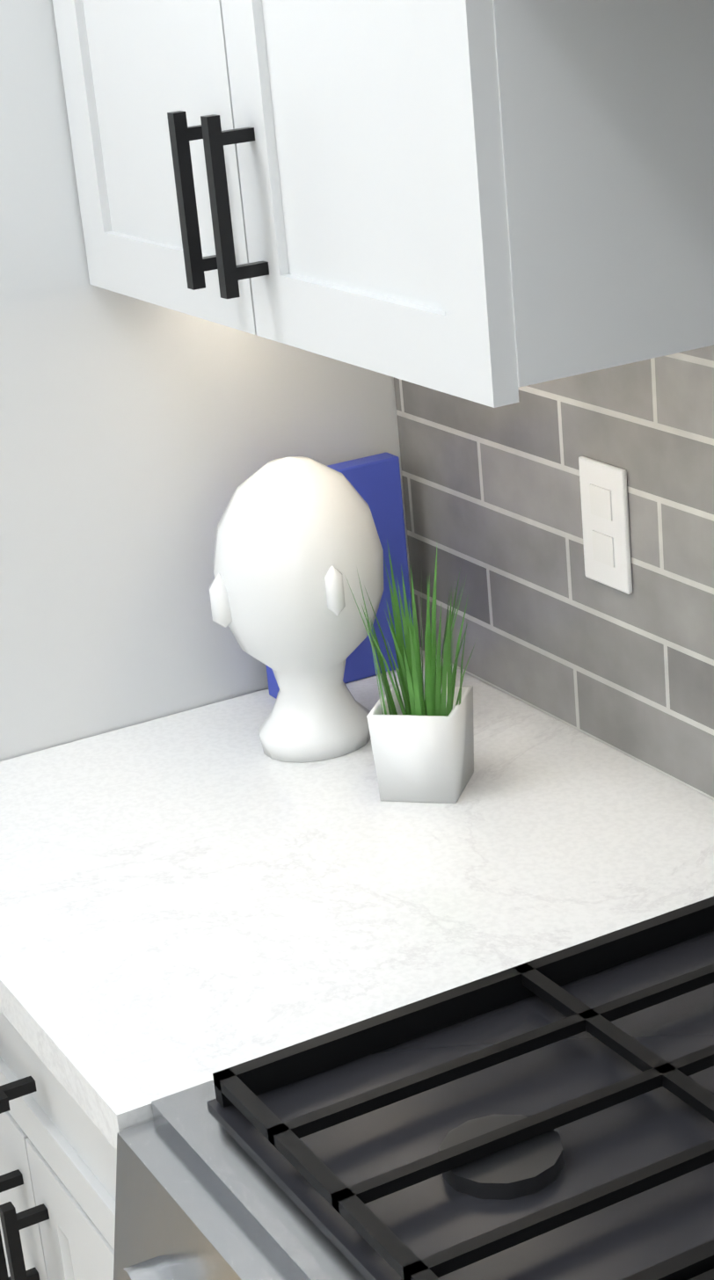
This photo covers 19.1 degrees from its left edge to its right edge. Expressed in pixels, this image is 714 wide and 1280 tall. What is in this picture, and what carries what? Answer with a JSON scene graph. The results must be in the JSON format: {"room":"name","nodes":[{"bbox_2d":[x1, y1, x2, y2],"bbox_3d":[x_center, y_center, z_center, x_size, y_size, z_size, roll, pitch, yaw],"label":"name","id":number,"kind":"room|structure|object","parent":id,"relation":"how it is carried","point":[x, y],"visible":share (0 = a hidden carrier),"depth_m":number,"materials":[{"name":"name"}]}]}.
{"room":"kitchen","nodes":[
{"label":"kitchen","id":0,"kind":"room"},
{"bbox_3d":[-2.861,1.175,2.664,11.300,0.060,9.570,-15,22,-25],"label":"floor","id":1,"kind":"structure","parent":0,"visible":0},
{"bbox_2d":[0,1010,116,1279],"bbox_3d":[0.600,0.944,0.971,0.656,0.879,3.261,-15,22,-25],"label":"base cabinet","id":2,"kind":"object","parent":1,"relation":"on","point":[58,1157],"visible":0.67,"depth_m":1.80,"materials":[{"name":"white wood"}]},
{"bbox_2d":[0,649,713,1150],"bbox_3d":[-0.045,0.185,1.908,0.643,0.035,0.683,-15,22,-25],"label":"countertop","id":3,"kind":"structure","parent":2,"relation":"on","point":[193,898],"depth_m":1.75,"materials":[{"name":"white stone"}]},
{"bbox_2d":[209,456,383,762],"bbox_3d":[-0.057,-0.034,2.040,0.178,0.290,0.162,-15,22,-25],"label":"bust sculpture","id":4,"kind":"object","parent":3,"relation":"on","point":[297,540],"visible":0.98,"depth_m":1.98,"materials":[{"name":"white ceramic"}]},
{"bbox_2d":[265,452,413,698],"bbox_3d":[-0.024,-0.066,2.211,0.166,0.230,0.027,-15,22,-25],"label":"book","id":5,"kind":"object","parent":3,"relation":"on","point":[374,480],"visible":0.29,"depth_m":2.22,"materials":[{"name":"blue paper"}]},
{"bbox_2d":[344,539,475,803],"bbox_3d":[0.058,0.030,1.919,0.123,0.230,0.135,-15,22,-25],"label":"potted plant","id":6,"kind":"object","parent":3,"relation":"on","point":[421,738],"visible":1,"depth_m":1.92,"materials":[{"name":"white ceramic"}]},
{"bbox_2d":[0,0,413,761],"bbox_3d":[-0.586,-0.300,2.454,0.897,2.439,0.991,-15,22,-25],"label":"wall","id":7,"kind":"structure","parent":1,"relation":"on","point":[141,441],"depth_m":2.11,"materials":[{"name":"paint"}]},
{"bbox_2d":[113,895,713,1279],"bbox_3d":[0.302,0.785,1.401,0.706,0.945,0.800,-15,22,-25],"label":"gas range","id":8,"kind":"object","parent":1,"relation":"on","point":[548,1117],"visible":1,"depth_m":1.40,"materials":[{"name":"grey metal"}]},
{"bbox_3d":[0.637,-0.006,1.295,0.120,2.440,4.260,-15,22,-25],"label":"wall","id":9,"kind":"structure","parent":0,"visible":0},
{"bbox_2d":[52,0,713,407],"bbox_3d":[0.444,-0.423,0.471,0.712,1.072,3.261,-15,22,-25],"label":"upper cabinet","id":10,"kind":"object","parent":9,"relation":"attached to","point":[494,202],"visible":1,"depth_m":1.47,"materials":[{"name":"white wood"}]},
{"bbox_2d":[393,345,713,799],"bbox_3d":[0.805,0.052,0.823,0.008,0.784,3.252,-15,22,-25],"label":"tile backsplash","id":11,"kind":"structure","parent":9,"relation":"attached to","point":[492,501],"depth_m":1.99,"materials":[{"name":"grey tile"}]},
{"bbox_3d":[-0.060,1.060,-1.298,3.768,0.461,0.007,-15,22,-25],"label":"tile backsplash","id":12,"kind":"structure","parent":0,"visible":0},
{"bbox_2d":[578,456,632,594],"bbox_3d":[0.224,-0.104,1.923,0.007,0.116,0.070,-15,22,-25],"label":"electrical outlet plate","id":13,"kind":"object","parent":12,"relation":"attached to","point":[605,520],"visible":1,"depth_m":1.88,"materials":[{"name":"white plastic"}]}
]}

